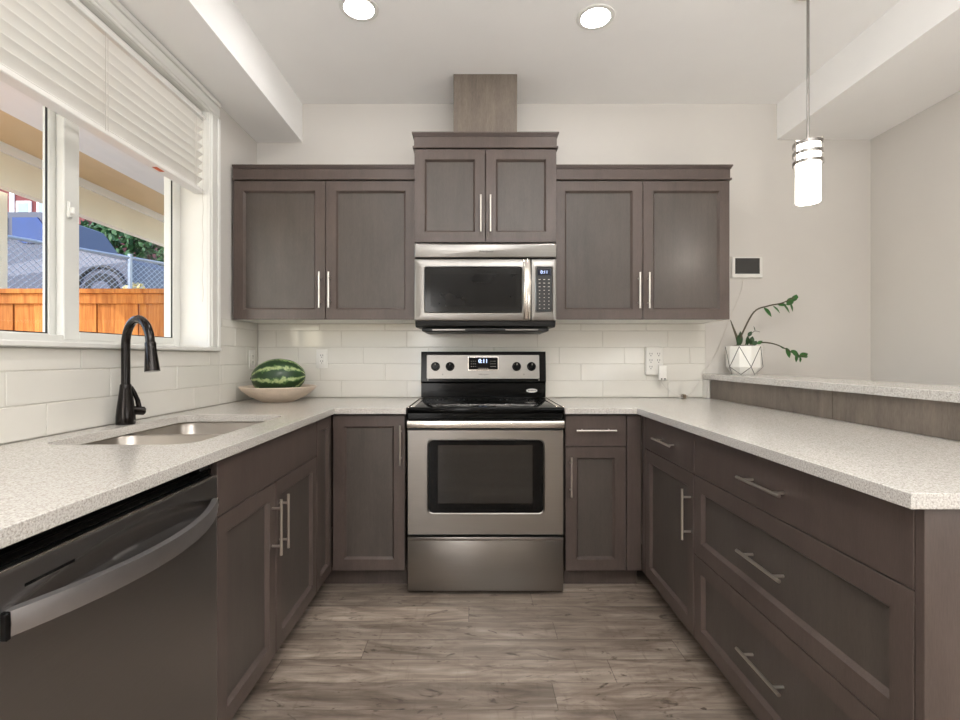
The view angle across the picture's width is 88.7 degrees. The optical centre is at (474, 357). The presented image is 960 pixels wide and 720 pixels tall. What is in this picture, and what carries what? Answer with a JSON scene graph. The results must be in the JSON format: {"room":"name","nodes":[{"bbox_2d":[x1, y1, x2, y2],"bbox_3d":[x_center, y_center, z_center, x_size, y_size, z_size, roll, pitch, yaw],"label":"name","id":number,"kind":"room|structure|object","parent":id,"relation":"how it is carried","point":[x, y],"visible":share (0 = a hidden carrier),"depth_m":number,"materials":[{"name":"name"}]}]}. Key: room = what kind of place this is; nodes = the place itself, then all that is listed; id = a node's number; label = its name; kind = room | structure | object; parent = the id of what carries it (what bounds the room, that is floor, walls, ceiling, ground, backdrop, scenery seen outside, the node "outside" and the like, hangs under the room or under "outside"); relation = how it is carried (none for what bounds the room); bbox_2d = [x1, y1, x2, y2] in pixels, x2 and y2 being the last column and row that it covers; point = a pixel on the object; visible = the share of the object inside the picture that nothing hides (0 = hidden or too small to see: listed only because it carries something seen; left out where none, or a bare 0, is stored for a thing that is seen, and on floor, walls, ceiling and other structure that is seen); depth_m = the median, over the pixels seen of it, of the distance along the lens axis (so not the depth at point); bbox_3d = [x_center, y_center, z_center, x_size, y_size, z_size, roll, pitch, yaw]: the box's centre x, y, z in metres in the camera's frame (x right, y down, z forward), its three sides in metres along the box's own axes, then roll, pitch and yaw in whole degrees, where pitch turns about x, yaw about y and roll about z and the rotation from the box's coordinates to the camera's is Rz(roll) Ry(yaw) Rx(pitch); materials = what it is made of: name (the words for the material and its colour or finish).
{"room":"kitchen","nodes":[
{"label":"kitchen","id":0,"kind":"room"},
{"bbox_2d":[0,107,257,444],"bbox_3d":[-1.451,-0.208,-0.270,0.208,2.743,6.660,0,0,0],"label":"wall","id":1,"kind":"structure","parent":0,"point":[44,391],"depth_m":1.97,"materials":[{"name":"tile"}]},
{"bbox_2d":[0,0,221,350],"bbox_3d":[-1.438,-0.684,1.788,0.227,1.304,1.585,0,0,0],"label":"window","id":2,"kind":"structure","parent":1,"relation":"in","point":[190,323],"depth_m":2.15,"materials":[{"name":"white paint"}]},
{"bbox_2d":[0,0,205,301],"bbox_3d":[-1.385,-0.760,1.790,0.065,0.966,1.384,0,0,0],"label":"window blind","id":3,"kind":"object","parent":2,"relation":"attached to","point":[59,54],"visible":1,"depth_m":1.80,"materials":[{"name":"white paint"}]},
{"bbox_2d":[249,350,254,368],"bbox_3d":[-1.342,0.013,2.965,0.009,0.116,0.070,0,0,0],"label":"wall outlet","id":4,"kind":"object","parent":1,"relation":"attached to","point":[251,352],"visible":0.95,"depth_m":2.96,"materials":[{"name":"white plastic"}]},
{"bbox_2d":[251,354,253,364],"bbox_3d":[-1.339,0.013,2.965,0.003,0.068,0.034,0,0,0],"label":"receptacle","id":5,"kind":"object","parent":4,"relation":"attached to","point":[252,355],"depth_m":2.96,"materials":[{"name":"white plastic"}]},
{"bbox_2d":[118,0,301,141],"bbox_3d":[-1.214,-1.460,-0.270,0.283,0.240,6.660,0,0,0],"label":"soffit","id":6,"kind":"structure","parent":0,"point":[211,39],"depth_m":2.28,"materials":[{"name":"paint"}]},
{"bbox_2d":[232,570,757,719],"bbox_3d":[0.507,1.193,-0.270,4.125,0.060,6.860,0,0,0],"label":"floor","id":7,"kind":"structure","parent":0,"point":[356,651],"depth_m":1.87,"materials":[{"name":"laminate"}]},
{"bbox_2d":[0,465,218,719],"bbox_3d":[-0.972,0.723,1.043,0.679,0.880,0.624,0,0,0],"label":"dishwasher","id":8,"kind":"object","parent":7,"relation":"on","point":[109,612],"visible":0.98,"depth_m":0.98,"materials":[{"name":"grey metal"}]},
{"bbox_2d":[127,422,316,719],"bbox_3d":[-1.009,0.722,1.787,0.669,0.883,0.856,0,0,0],"label":"base cabinet","id":9,"kind":"object","parent":7,"relation":"on","point":[267,491],"visible":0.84,"depth_m":1.66,"materials":[{"name":"brown wood"}]},
{"bbox_2d":[316,413,407,591],"bbox_3d":[-0.835,0.722,2.634,0.980,0.883,0.832,0,0,0],"label":"base cabinet","id":10,"kind":"object","parent":7,"relation":"on","point":[362,459],"visible":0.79,"depth_m":2.46,"materials":[{"name":"brown wood"}]},
{"bbox_2d":[0,397,419,548],"bbox_3d":[-0.846,0.264,1.780,1.016,0.030,2.559,0,0,0],"label":"countertop","id":11,"kind":"structure","parent":10,"relation":"on","point":[48,482],"depth_m":1.24,"materials":[{"name":"stone"}]},
{"bbox_2d":[115,315,159,424],"bbox_3d":[-1.221,0.048,1.778,0.250,0.403,0.097,0,0,44],"label":"faucet","id":12,"kind":"object","parent":11,"relation":"on","point":[126,411],"visible":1,"depth_m":1.81,"materials":[{"name":"black metal"}]},
{"bbox_2d":[82,422,261,444],"bbox_3d":[-1.036,0.369,1.770,0.472,0.178,0.760,0,0,0],"label":"sink","id":13,"kind":"object","parent":11,"relation":"in","point":[186,432],"visible":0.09,"depth_m":1.79,"materials":[{"name":"metal"}]},
{"bbox_2d":[238,384,315,402],"bbox_3d":[-1.118,0.205,2.800,0.414,0.087,0.414,0,0,0],"label":"bowl","id":14,"kind":"object","parent":11,"relation":"on","point":[269,395],"visible":0.91,"depth_m":2.67,"materials":[{"name":"beige ceramic"}]},
{"bbox_2d":[250,359,305,387],"bbox_3d":[-1.117,0.111,2.797,0.294,0.210,0.211,0,0,-10],"label":"watermelon","id":15,"kind":"object","parent":14,"relation":"in","point":[273,373],"visible":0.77,"depth_m":2.72,"materials":[{"name":"green food"}]},
{"bbox_2d":[407,352,563,590],"bbox_3d":[0.054,0.564,2.702,0.766,1.199,0.692,0,0,0],"label":"range","id":16,"kind":"object","parent":7,"relation":"on","point":[485,475],"visible":1,"depth_m":2.40,"materials":[{"name":"silver metal"}]},
{"bbox_2d":[407,397,563,412],"bbox_3d":[0.054,0.254,2.687,0.766,0.030,0.597,0,0,0],"label":"cooktop","id":17,"kind":"object","parent":16,"relation":"in","point":[421,405],"depth_m":2.48,"materials":[{"name":"glass"}]},
{"bbox_2d":[562,414,641,583],"bbox_3d":[0.644,0.722,2.731,0.381,0.883,0.637,0,0,0],"label":"base cabinet","id":18,"kind":"object","parent":7,"relation":"on","point":[602,453],"visible":0.93,"depth_m":2.45,"materials":[{"name":"brown wood"}]},
{"bbox_2d":[642,416,713,662],"bbox_3d":[1.111,0.722,2.159,0.627,0.883,0.580,0,0,0],"label":"base cabinet","id":19,"kind":"object","parent":7,"relation":"on","point":[668,474],"visible":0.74,"depth_m":2.12,"materials":[{"name":"brown wood"}]},
{"bbox_2d":[694,434,959,719],"bbox_3d":[1.120,0.722,1.389,0.644,0.883,0.956,0,0,0],"label":"base cabinet","id":20,"kind":"object","parent":7,"relation":"on","point":[816,598],"visible":0.95,"depth_m":1.19,"materials":[{"name":"brown wood"}]},
{"bbox_2d":[547,397,959,508],"bbox_3d":[0.941,0.264,1.980,0.990,0.030,2.159,0,0,0],"label":"countertop","id":21,"kind":"structure","parent":20,"relation":"on","point":[908,470],"depth_m":1.44,"materials":[{"name":"stone"}]},
{"bbox_2d":[661,280,742,398],"bbox_3d":[1.407,-0.119,3.016,0.534,0.735,0.064,0,0,-8],"label":"charging cable","id":22,"kind":"object","parent":21,"relation":"on","point":[684,396],"visible":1,"depth_m":3.04,"materials":[{"name":"white plastic"}]},
{"bbox_2d":[257,104,870,397],"bbox_3d":[0.507,-0.208,3.116,4.125,2.743,0.128,0,0,0],"label":"wall","id":23,"kind":"structure","parent":0,"point":[820,253],"depth_m":3.06,"materials":[{"name":"paint"}]},
{"bbox_2d":[316,349,327,367],"bbox_3d":[-0.947,0.008,3.047,0.070,0.116,0.009,0,0,0],"label":"wall outlet","id":24,"kind":"object","parent":23,"relation":"attached to","point":[321,354],"visible":1,"depth_m":3.05,"materials":[{"name":"white plastic"}]},
{"bbox_2d":[319,353,324,363],"bbox_3d":[-0.947,0.008,3.044,0.034,0.068,0.003,0,0,0],"label":"receptacle","id":25,"kind":"object","parent":24,"relation":"attached to","point":[321,355],"depth_m":3.04,"materials":[{"name":"white plastic"}]},
{"bbox_2d":[232,164,414,323],"bbox_3d":[-0.832,-0.638,2.871,1.012,0.854,0.376,0,0,0],"label":"upper cabinet","id":26,"kind":"object","parent":23,"relation":"attached to","point":[313,243],"visible":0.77,"depth_m":2.73,"materials":[{"name":"brown wood"}]},
{"bbox_2d":[412,132,558,243],"bbox_3d":[0.059,-0.920,2.838,0.794,0.592,0.441,0,0,0],"label":"upper cabinet","id":27,"kind":"object","parent":23,"relation":"attached to","point":[471,187],"visible":0.97,"depth_m":2.65,"materials":[{"name":"brown wood"}]},
{"bbox_2d":[414,244,555,333],"bbox_3d":[0.059,-0.378,2.832,0.766,0.470,0.448,0,0,0],"label":"microwave","id":28,"kind":"object","parent":27,"relation":"attached to","point":[460,288],"visible":1,"depth_m":2.65,"materials":[{"name":"silver metal"}]},
{"bbox_2d":[454,74,516,131],"bbox_3d":[0.060,-1.398,2.897,0.354,0.363,0.323,0,0,0],"label":"duct cover","id":29,"kind":"object","parent":27,"relation":"on","point":[482,102],"visible":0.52,"depth_m":2.74,"materials":[{"name":"brown wood"}]},
{"bbox_2d":[555,164,732,323],"bbox_3d":[0.936,-0.638,2.871,0.982,0.854,0.376,0,0,0],"label":"upper cabinet","id":30,"kind":"object","parent":23,"relation":"attached to","point":[635,243],"visible":0.81,"depth_m":2.73,"materials":[{"name":"brown wood"}]},
{"bbox_2d":[645,347,662,374],"bbox_3d":[1.109,0.021,3.035,0.106,0.172,0.033,0,0,0],"label":"wall outlet","id":31,"kind":"object","parent":23,"relation":"attached to","point":[653,355],"visible":0.92,"depth_m":3.02,"materials":[{"name":"white plastic"}]},
{"bbox_2d":[658,365,666,379],"bbox_3d":[1.150,0.093,3.004,0.048,0.093,0.027,0,0,0],"label":"charger","id":32,"kind":"object","parent":31,"relation":"attached to","point":[662,369],"visible":1,"depth_m":2.99,"materials":[{"name":"white plastic"}]},
{"bbox_2d":[731,257,761,277],"bbox_3d":[1.692,-0.560,3.051,0.190,0.130,0.018,0,0,0],"label":"touchscreen","id":33,"kind":"object","parent":23,"relation":"attached to","point":[741,267],"visible":1,"depth_m":3.04,"materials":[{"name":"white plastic"}]},
{"bbox_2d":[232,0,899,103],"bbox_3d":[0.507,-1.620,-0.270,4.125,0.080,6.860,0,0,0],"label":"ceiling","id":34,"kind":"structure","parent":0,"point":[652,51],"depth_m":2.48,"materials":[{"name":"paint"}]},
{"bbox_2d":[339,0,378,21],"bbox_3d":[-0.522,-1.577,2.220,0.178,0.006,0.178,0,0,0],"label":"recessed light","id":35,"kind":"object","parent":34,"relation":"in","point":[356,10],"visible":1,"depth_m":2.22,"materials":[{"name":"white paint"}]},
{"bbox_2d":[576,3,614,29],"bbox_3d":[0.562,-1.577,2.280,0.178,0.006,0.178,0,0,0],"label":"recessed light","id":36,"kind":"object","parent":34,"relation":"in","point":[595,16],"visible":1,"depth_m":2.27,"materials":[{"name":"white paint"}]},
{"bbox_2d":[792,0,823,205],"bbox_3d":[1.440,-1.124,2.120,0.115,0.910,0.116,0,0,30],"label":"pendant lamp","id":37,"kind":"object","parent":34,"relation":"hanging from","point":[807,153],"visible":1,"depth_m":2.09,"materials":[{"name":"white glass"}]},
{"bbox_2d":[707,379,959,441],"bbox_3d":[1.573,0.648,1.980,0.253,1.029,2.160,0,0,0],"label":"wall","id":38,"kind":"structure","parent":0,"point":[707,379],"depth_m":2.09,"materials":[{"name":"paint"}]},
{"bbox_2d":[703,379,709,397],"bbox_3d":[1.426,0.192,3.020,0.019,0.113,0.060,0,0,0],"label":"trim","id":39,"kind":"structure","parent":38,"relation":"attached to","point":[706,383],"depth_m":3.00,"materials":[{"name":"tile"}]},
{"bbox_2d":[702,374,959,402],"bbox_3d":[1.576,0.117,1.960,0.318,0.032,2.199,0,0,0],"label":"bar ledge","id":40,"kind":"object","parent":38,"relation":"on","point":[935,392],"visible":0.88,"depth_m":1.90,"materials":[{"name":"stone"}]},
{"bbox_2d":[725,294,807,374],"bbox_3d":[1.736,-0.134,2.926,0.455,0.469,0.198,0,0,0],"label":"potted plant","id":41,"kind":"object","parent":40,"relation":"on","point":[746,359],"visible":1,"depth_m":2.87,"materials":[{"name":"green plant"}]},
{"bbox_2d":[711,380,959,440],"bbox_3d":[1.442,0.192,1.945,0.010,0.114,2.080,0,0,0],"label":"cladding","id":42,"kind":"object","parent":38,"relation":"attached to","point":[939,419],"visible":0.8,"depth_m":1.85,"materials":[{"name":"brown wood"}]},
{"bbox_2d":[777,0,959,139],"bbox_3d":[2.178,-1.469,-0.270,0.585,0.222,6.660,0,0,0],"label":"ceiling","id":43,"kind":"structure","parent":0,"point":[905,63],"depth_m":2.47,"materials":[{"name":"paint"}]},
{"bbox_2d":[871,91,959,385],"bbox_3d":[2.520,-0.208,-0.270,0.100,2.743,6.660,0,0,0],"label":"wall","id":44,"kind":"structure","parent":0,"point":[915,163],"depth_m":2.74,"materials":[{"name":"paint"}]},
{"label":"outside","id":45,"kind":"structure","parent":0,"visible":0},
{"bbox_3d":[-23.287,0.023,17.000,43.425,2.520,46.000,0,0,0],"label":"ground","id":46,"kind":"structure","parent":45,"visible":0},
{"bbox_2d":[0,189,160,265],"bbox_3d":[-18.300,-4.837,22.000,7.200,7.600,6.800,0,0,0],"label":"house","id":47,"kind":"structure","parent":46,"relation":"on","point":[15,203],"depth_m":18.94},
{"bbox_2d":[0,80,163,288],"bbox_3d":[-2.930,-0.282,3.350,2.740,3.130,12.500,0,0,0],"label":"roof","id":48,"kind":"object","parent":46,"relation":"on","point":[117,191],"visible":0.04,"depth_m":4.50,"materials":[{"name":"beige paint"}]},
{"bbox_2d":[0,289,163,336],"bbox_3d":[-4.527,0.364,4.035,5.947,1.838,0.170,0,0,0],"label":"fence","id":49,"kind":"object","parent":46,"relation":"on","point":[100,310],"visible":0.12,"depth_m":4.00,"materials":[{"name":"orange wood"}]},
{"bbox_2d":[7,212,163,288],"bbox_3d":[-8.720,-1.827,9.950,4.560,1.860,1.700,0,0,0],"label":"car","id":50,"kind":"object","parent":46,"relation":"on","point":[29,225],"visible":0.34,"depth_m":9.27,"materials":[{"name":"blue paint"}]},
{"bbox_2d":[7,235,163,288],"bbox_3d":[-4.569,-0.537,7.302,0.056,1.800,6.405,0,0,26],"label":"fence","id":51,"kind":"object","parent":46,"relation":"on","point":[129,257],"visible":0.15,"depth_m":6.48,"materials":[{"name":"metal"}]},
{"bbox_2d":[79,220,163,265],"bbox_3d":[-9.316,-2.451,13.981,5.936,3.431,1.977,0,0,0],"label":"hedge","id":52,"kind":"object","parent":46,"relation":"on","point":[133,244],"visible":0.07,"depth_m":13.31,"materials":[{"name":"green plant"}]},
{"bbox_2d":[122,283,145,288],"bbox_3d":[-5.938,-1.031,8.611,0.474,0.589,0.450,0,0,0],"label":"bush","id":53,"kind":"object","parent":46,"relation":"on","point":[134,284],"visible":0.09,"depth_m":8.56,"materials":[{"name":"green plant"}]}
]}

